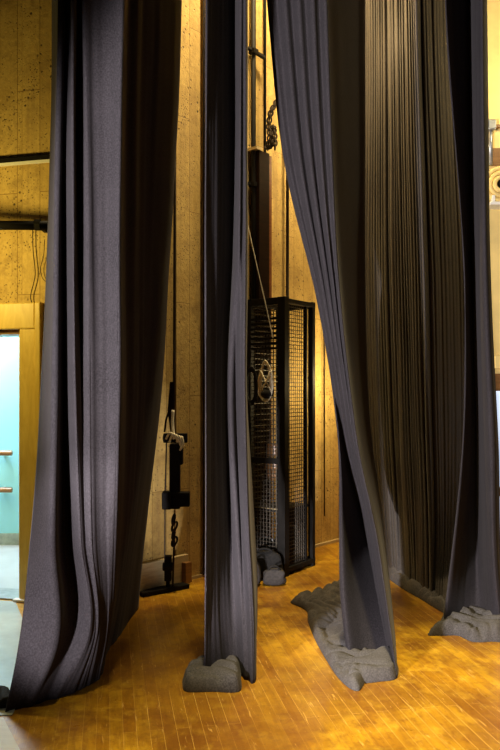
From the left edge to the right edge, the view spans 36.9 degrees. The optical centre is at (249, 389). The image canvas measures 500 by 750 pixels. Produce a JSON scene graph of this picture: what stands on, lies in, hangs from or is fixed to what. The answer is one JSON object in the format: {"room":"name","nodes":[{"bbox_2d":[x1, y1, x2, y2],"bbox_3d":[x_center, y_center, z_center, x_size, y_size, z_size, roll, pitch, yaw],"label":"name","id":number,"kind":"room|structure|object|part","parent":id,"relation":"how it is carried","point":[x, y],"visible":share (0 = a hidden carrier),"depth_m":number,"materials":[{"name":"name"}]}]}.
{"room":"backstage room","nodes":[
{"label":"backstage room","id":0,"kind":"room"},
{"bbox_2d":[0,337,18,532],"bbox_3d":[-3.100,0.100,7.800,4.000,3.000,0.100,0,0,0],"label":"wall","id":1,"kind":"structure","parent":0,"point":[9,346],"depth_m":7.75,"materials":[{"name":"paint"}]},
{"bbox_2d":[0,450,12,492],"bbox_3d":[-3.515,0.827,7.670,2.200,0.427,0.171,0,0,0],"label":"ballet barre","id":2,"kind":"object","parent":1,"relation":"attached to","point":[2,452],"visible":1,"depth_m":7.59,"materials":[{"name":"brown wood"}]},
{"bbox_3d":[-3.515,1.015,7.610,2.200,0.052,0.052,0,0,0],"label":"rail","id":3,"kind":"part","parent":2,"relation":"part of","materials":[{"name":"brown wood"}]},
{"bbox_3d":[-3.515,0.639,7.610,2.200,0.052,0.052,0,0,0],"label":"rail","id":4,"kind":"part","parent":2,"relation":"part of","materials":[{"name":"brown wood"}]},
{"bbox_2d":[0,533,18,544],"bbox_3d":[-3.100,1.540,7.740,3.800,0.120,0.020,0,0,0],"label":"baseboard","id":5,"kind":"structure","parent":1,"relation":"attached to","point":[5,538],"depth_m":7.73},
{"bbox_2d":[0,545,18,588],"bbox_3d":[-3.100,1.596,6.805,3.800,0.001,1.890,0,0,0],"label":"floor","id":6,"kind":"structure","parent":0,"point":[9,554],"depth_m":6.78,"materials":[{"name":"white"}]},
{"bbox_2d":[0,0,51,308],"bbox_3d":[-1.897,-2.200,5.863,1.511,7.600,0.220,0,0,14],"label":"wall","id":7,"kind":"structure","parent":0,"point":[36,14],"depth_m":5.70,"materials":[{"name":"concrete"}]},
{"bbox_2d":[0,302,43,602],"bbox_3d":[-2.151,0.470,5.901,1.270,2.260,0.310,0,0,14],"label":"door frame","id":8,"kind":"structure","parent":7,"relation":"in","point":[25,321],"depth_m":5.66,"materials":[{"name":"yellow paint"}]},
{"bbox_3d":[-1.585,0.470,5.651,0.050,2.260,0.075,0,0,14],"label":"architrave","id":9,"kind":"part","parent":8,"relation":"part of","materials":[{"name":"yellow paint"}]},
{"bbox_2d":[0,219,47,232],"bbox_3d":[-1.948,-1.199,5.644,1.483,0.082,0.470,0,0,0],"label":"pipe","id":10,"kind":"object","parent":7,"relation":"attached to","point":[37,224],"visible":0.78,"depth_m":5.42,"materials":[{"name":"black metal"}]},
{"bbox_2d":[0,155,49,166],"bbox_3d":[-1.841,-1.730,5.703,1.232,0.053,0.037,0,0,14],"label":"rail","id":11,"kind":"object","parent":7,"relation":"attached to","point":[43,158],"visible":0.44,"depth_m":5.65,"materials":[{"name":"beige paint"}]},
{"bbox_2d":[30,230,35,301],"bbox_3d":[-1.650,-0.856,5.667,0.065,0.764,0.007,0,0,14],"label":"loose wire","id":12,"kind":"object","parent":7,"relation":"attached to","point":[32,230],"visible":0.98,"depth_m":5.66,"materials":[{"name":"black rubber"}]},
{"bbox_2d":[40,239,45,281],"bbox_3d":[-1.538,-0.965,5.639,0.088,0.334,0.005,0,0,14],"label":"loose wire","id":13,"kind":"object","parent":7,"relation":"attached to","point":[44,239],"visible":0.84,"depth_m":5.64,"materials":[{"name":"black rubber"}]},
{"bbox_2d":[143,0,338,572],"bbox_3d":[0.167,-2.200,7.277,0.250,7.600,4.350,0,0,42],"label":"wall","id":14,"kind":"structure","parent":0,"point":[301,287],"depth_m":7.17,"materials":[{"name":"concrete"}]},
{"bbox_2d":[140,164,189,596],"bbox_3d":[-0.663,-1.645,5.922,0.425,6.511,0.200,0,0,-38],"label":"hardware piece","id":15,"kind":"object","parent":14,"relation":"attached to","point":[173,498],"visible":1,"depth_m":5.95,"materials":[{"name":"metal"}]},
{"bbox_3d":[-0.684,1.582,5.949,0.425,0.036,0.100,0,0,-38],"label":"plate","id":16,"kind":"part","parent":15,"relation":"part of","materials":[{"name":"black paint"}]},
{"bbox_3d":[-0.642,0.152,5.983,0.089,0.433,0.046,0,0,18],"label":"wooden handle","id":17,"kind":"part","parent":15,"relation":"part of","materials":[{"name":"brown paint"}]},
{"bbox_3d":[-0.606,1.118,5.983,0.058,0.267,0.056,0,0,-33],"label":"chain","id":18,"kind":"part","parent":15,"relation":"part of","materials":[{"name":"metal"}]},
{"bbox_2d":[175,0,199,575],"bbox_3d":[-0.529,-2.200,6.308,0.030,7.600,0.277,0,0,42],"label":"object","id":19,"kind":"structure","parent":14,"relation":"attached to","point":[187,322],"depth_m":6.31,"materials":[{"name":"concrete"}]},
{"bbox_2d":[202,0,204,574],"bbox_3d":[-0.395,-2.010,6.417,0.024,7.180,0.024,0,0,0],"label":"conduit pipe","id":20,"kind":"object","parent":14,"relation":"attached to","point":[203,1],"visible":0.84,"depth_m":6.41,"materials":[{"name":"metal"}]},
{"bbox_2d":[248,0,265,533],"bbox_3d":[0.055,-2.000,6.895,0.080,7.200,0.204,0,0,43],"label":"conduit pipe","id":21,"kind":"object","parent":14,"relation":"attached to","point":[253,51],"visible":0.72,"depth_m":6.84,"materials":[{"name":"black metal"}]},
{"bbox_2d":[264,0,265,151],"bbox_3d":[0.140,-3.700,7.007,0.026,3.800,0.026,0,0,0],"label":"conduit pipe","id":22,"kind":"object","parent":14,"relation":"attached to","point":[264,0],"visible":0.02,"depth_m":7.00,"materials":[{"name":"black metal"}]},
{"bbox_2d":[192,538,338,579],"bbox_3d":[0.196,1.588,7.104,0.030,0.030,3.825,0,0,42],"label":"baseboard","id":23,"kind":"structure","parent":14,"relation":"attached to","point":[200,575],"depth_m":7.68,"materials":[{"name":"brown wood"}]},
{"bbox_2d":[286,175,288,296],"bbox_3d":[0.363,-2.425,7.264,0.030,3.150,0.030,0,0,0],"label":"conduit pipe","id":24,"kind":"object","parent":14,"relation":"attached to","point":[287,185],"visible":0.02,"depth_m":7.25,"materials":[{"name":"metal"}]},
{"bbox_2d":[324,342,324,515],"bbox_3d":[0.768,-0.650,7.731,0.012,3.900,0.012,0,0,0],"label":"conduit pipe","id":25,"kind":"object","parent":14,"relation":"attached to","point":[324,342],"visible":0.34,"depth_m":7.72,"materials":[{"name":"metal"}]},
{"bbox_2d":[0,542,499,749],"bbox_3d":[0.000,1.650,4.000,14.000,0.100,13.000,0,0,0],"label":"floor","id":26,"kind":"structure","parent":0,"point":[445,693],"depth_m":3.94,"materials":[{"name":"brown wood"}]},
{"bbox_2d":[0,717,19,749],"bbox_3d":[-1.346,1.595,3.430,0.473,0.009,0.720,0,0,-31],"label":"plywood sheet","id":27,"kind":"object","parent":26,"relation":"on","point":[7,741],"visible":1,"depth_m":3.42,"materials":[{"name":"beige wood"}]},
{"bbox_2d":[0,600,21,715],"bbox_3d":[-1.823,1.597,4.810,0.842,0.004,2.568,0,0,-20],"label":"mat","id":28,"kind":"object","parent":26,"relation":"on","point":[10,616],"visible":0.5,"depth_m":4.78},
{"bbox_2d":[0,685,9,708],"bbox_3d":[-1.321,1.569,3.829,0.258,0.089,0.162,0,0,0],"label":"cloth","id":29,"kind":"object","parent":28,"relation":"on","point":[4,691],"visible":0.69,"depth_m":3.79,"materials":[{"name":"fabric"}]},
{"bbox_2d":[5,0,181,711],"bbox_3d":[-0.853,-1.500,4.586,0.559,6.209,1.823,0,0,7],"label":"stage curtain","id":30,"kind":"object","parent":26,"relation":"on","point":[115,73],"visible":1,"depth_m":3.97,"materials":[{"name":"black fabric"}]},
{"bbox_2d":[140,554,191,590],"bbox_3d":[-0.747,1.480,5.960,0.105,0.240,0.699,0,0,42],"label":"plank","id":31,"kind":"object","parent":26,"relation":"on","point":[152,575],"visible":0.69,"depth_m":6.00,"materials":[{"name":"brown wood"}]},
{"bbox_2d":[182,0,257,692],"bbox_3d":[-0.159,-2.100,4.936,0.422,7.408,1.948,0,0,0],"label":"stage curtain","id":32,"kind":"object","parent":26,"relation":"on","point":[231,579],"visible":1,"depth_m":4.37,"materials":[{"name":"black fabric"}]},
{"bbox_2d":[257,561,261,583],"bbox_3d":[0.032,1.486,6.153,0.124,0.222,0.130,0,0,11],"label":"cloth bag","id":33,"kind":"object","parent":26,"relation":"on","point":[258,565],"visible":0.2,"depth_m":6.11,"materials":[{"name":"grey fabric"}]},
{"bbox_2d":[248,146,271,539],"bbox_3d":[0.090,-0.306,6.914,0.120,3.813,0.221,0,0,42],"label":"timber post","id":34,"kind":"object","parent":26,"relation":"on","point":[263,160],"visible":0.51,"depth_m":6.88,"materials":[{"name":"brown paint"}]},
{"bbox_2d":[264,99,277,150],"bbox_3d":[0.234,-2.512,6.928,0.198,0.621,0.097,0,0,-14],"label":"chain","id":35,"kind":"object","parent":34,"relation":"on","point":[272,135],"visible":0.84,"depth_m":6.91,"materials":[{"name":"metal"}]},
{"bbox_2d":[256,548,282,578],"bbox_3d":[0.119,1.462,6.346,0.334,0.270,0.126,0,0,-6],"label":"sandbag","id":36,"kind":"object","parent":26,"relation":"on","point":[266,557],"visible":0.48,"depth_m":6.31,"materials":[{"name":"black fabric"}]},
{"bbox_2d":[263,565,286,585],"bbox_3d":[0.202,1.514,6.169,0.197,0.165,0.126,0,0,0],"label":"cloth bag","id":37,"kind":"object","parent":26,"relation":"on","point":[271,576],"visible":1,"depth_m":6.12,"materials":[{"name":"grey fabric"}]},
{"bbox_2d":[247,296,314,576],"bbox_3d":[0.255,0.400,6.698,0.418,2.400,0.631,0,0,35],"label":"wire cage","id":38,"kind":"object","parent":26,"relation":"on","point":[282,305],"depth_m":6.59,"materials":[{"name":"black paint"}]},
{"bbox_3d":[-0.001,0.400,6.646,0.050,2.400,0.050,0,0,35],"label":"post","id":39,"kind":"part","parent":38,"relation":"part of","materials":[{"name":"black metal"}]},
{"bbox_3d":[0.020,-0.035,6.551,0.140,0.347,0.046,0,0,35],"label":"cable coil","id":40,"kind":"part","parent":38,"relation":"part of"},
{"bbox_2d":[248,226,272,337],"bbox_3d":[0.087,-0.964,6.522,0.308,1.040,0.014,0,0,42],"label":"cord","id":41,"kind":"object","parent":38,"relation":"hanging from","point":[248,226],"visible":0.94,"depth_m":6.51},
{"bbox_3d":[0.143,-0.770,6.545,0.390,0.060,0.040,0,0,35],"label":"rail","id":42,"kind":"part","parent":38,"relation":"part of","materials":[{"name":"black metal"}]},
{"bbox_3d":[0.143,0.615,6.545,0.390,0.050,0.030,0,0,35],"label":"rail","id":43,"kind":"part","parent":38,"relation":"part of","materials":[{"name":"black metal"}]},
{"bbox_3d":[0.135,0.392,6.551,0.242,2.263,0.172,0,0,0],"label":"panel","id":44,"kind":"part","parent":38,"relation":"part of","materials":[{"name":"metal"}]},
{"bbox_2d":[256,536,273,549],"bbox_3d":[0.143,1.427,6.704,0.153,0.235,0.186,0,0,35],"label":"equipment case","id":45,"kind":"object","parent":38,"relation":"on","point":[271,540],"visible":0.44,"depth_m":6.64,"materials":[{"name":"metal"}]},
{"bbox_3d":[0.137,-0.770,6.842,0.060,0.040,0.520,0,0,35],"label":"rail","id":46,"kind":"part","parent":38,"relation":"part of","materials":[{"name":"black metal"}]},
{"bbox_3d":[0.139,0.392,6.845,0.009,2.263,0.434,0,0,35],"label":"panel","id":47,"kind":"part","parent":38,"relation":"part of","materials":[{"name":"metal"}]},
{"bbox_3d":[0.127,-0.078,6.457,0.172,0.365,0.081,0,0,32],"label":"rope coil","id":48,"kind":"part","parent":38,"relation":"part of","materials":[{"name":"beige fabric"}]},
{"bbox_2d":[264,444,275,480],"bbox_3d":[0.181,0.637,6.567,0.138,0.335,0.050,0,0,35],"label":"glove","id":49,"kind":"object","parent":38,"relation":"hanging from","point":[271,445],"visible":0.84,"depth_m":6.54,"materials":[{"name":"brown fabric"}]},
{"bbox_2d":[271,539,275,551],"bbox_3d":[0.262,1.430,6.584,0.164,0.250,0.164,0,0,0],"label":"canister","id":50,"kind":"object","parent":38,"relation":"on","point":[273,544],"visible":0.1,"depth_m":6.54,"materials":[{"name":"black metal"}]},
{"bbox_3d":[0.286,0.400,6.445,0.075,2.400,0.075,0,0,35],"label":"post","id":51,"kind":"part","parent":38,"relation":"part of","materials":[{"name":"black metal"}]},
{"bbox_2d":[290,509,302,562],"bbox_3d":[0.366,1.292,6.804,0.206,0.505,0.206,0,0,35],"label":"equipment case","id":52,"kind":"object","parent":38,"relation":"on","point":[300,509],"visible":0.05,"depth_m":6.70,"materials":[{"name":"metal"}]},
{"bbox_3d":[0.400,0.392,6.607,0.009,2.263,0.325,0,0,35],"label":"panel","id":53,"kind":"part","parent":38,"relation":"part of","materials":[{"name":"metal"}]},
{"bbox_3d":[0.424,-0.770,6.641,0.060,0.040,0.520,0,0,35],"label":"rail","id":54,"kind":"part","parent":38,"relation":"part of","materials":[{"name":"black metal"}]},
{"bbox_3d":[0.424,1.550,6.641,0.060,0.040,0.520,0,0,35],"label":"rail","id":55,"kind":"part","parent":38,"relation":"part of","materials":[{"name":"black metal"}]},
{"bbox_3d":[0.498,0.400,6.748,0.030,2.300,0.030,0,0,35],"label":"post","id":56,"kind":"part","parent":38,"relation":"part of","materials":[{"name":"black metal"}]},
{"bbox_3d":[0.561,0.400,6.838,0.050,2.400,0.050,0,0,35],"label":"post","id":57,"kind":"part","parent":38,"relation":"part of","materials":[{"name":"black metal"}]},
{"bbox_2d":[267,0,398,690],"bbox_3d":[0.533,-1.499,5.157,0.886,6.209,2.318,0,0,8],"label":"stage curtain","id":58,"kind":"object","parent":26,"relation":"on","point":[318,46],"visible":1,"depth_m":4.70,"materials":[{"name":"black fabric"}]},
{"bbox_2d":[365,0,464,612],"bbox_3d":[1.548,-1.799,6.186,1.123,6.810,1.700,0,0,0],"label":"drape","id":59,"kind":"object","parent":26,"relation":"on","point":[415,305],"visible":0.9,"depth_m":6.21,"materials":[{"name":"black fabric"}]},
{"bbox_2d":[428,0,499,641],"bbox_3d":[1.581,-1.499,5.235,0.476,6.209,1.003,0,0,25],"label":"stage curtain","id":60,"kind":"object","parent":26,"relation":"on","point":[471,613],"visible":1,"depth_m":5.25,"materials":[{"name":"black fabric"}]},
{"bbox_2d":[487,0,499,373],"bbox_3d":[3.460,-2.200,7.500,3.480,7.600,0.200,0,0,0],"label":"wall","id":61,"kind":"structure","parent":0,"point":[493,6],"depth_m":7.40,"materials":[{"name":"beige paint"}]},
{"bbox_2d":[489,119,495,165],"bbox_3d":[2.360,-2.425,7.350,0.080,0.441,0.100,0,0,0],"label":"conduit","id":62,"kind":"object","parent":61,"relation":"attached to","point":[492,122],"visible":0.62,"depth_m":7.33,"materials":[{"name":"metal"}]},
{"bbox_2d":[489,124,499,208],"bbox_3d":[2.608,-2.192,7.300,0.600,0.822,0.200,0,0,0],"label":"wall shelf","id":63,"kind":"object","parent":61,"relation":"attached to","point":[496,151],"visible":0.37,"depth_m":7.37,"materials":[{"name":"white paint"}]},
{"bbox_2d":[489,166,499,200],"bbox_3d":[2.434,-1.994,7.269,0.354,0.354,0.142,0,0,0],"label":"coiled hose","id":64,"kind":"object","parent":63,"relation":"on","point":[494,173],"visible":0.81,"depth_m":7.22,"materials":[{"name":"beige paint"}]},
{"bbox_2d":[494,355,499,368],"bbox_3d":[2.447,-0.272,7.340,0.140,0.130,0.120,0,0,0],"label":"junction box","id":65,"kind":"object","parent":61,"relation":"attached to","point":[496,357],"visible":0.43,"depth_m":7.28,"materials":[{"name":"beige paint"}]},
{"bbox_2d":[495,374,499,480],"bbox_3d":[3.088,0.759,7.398,1.740,1.838,0.176,0,0,0],"label":"window","id":66,"kind":"structure","parent":61,"relation":"in","point":[497,376],"depth_m":7.47,"materials":[{"name":"white glass"}]},
{"bbox_3d":[3.088,0.844,7.480,1.500,1.668,0.012,0,0,0],"label":"pane","id":67,"kind":"part","parent":66,"relation":"part of","materials":[{"name":"white glass"}]}
]}

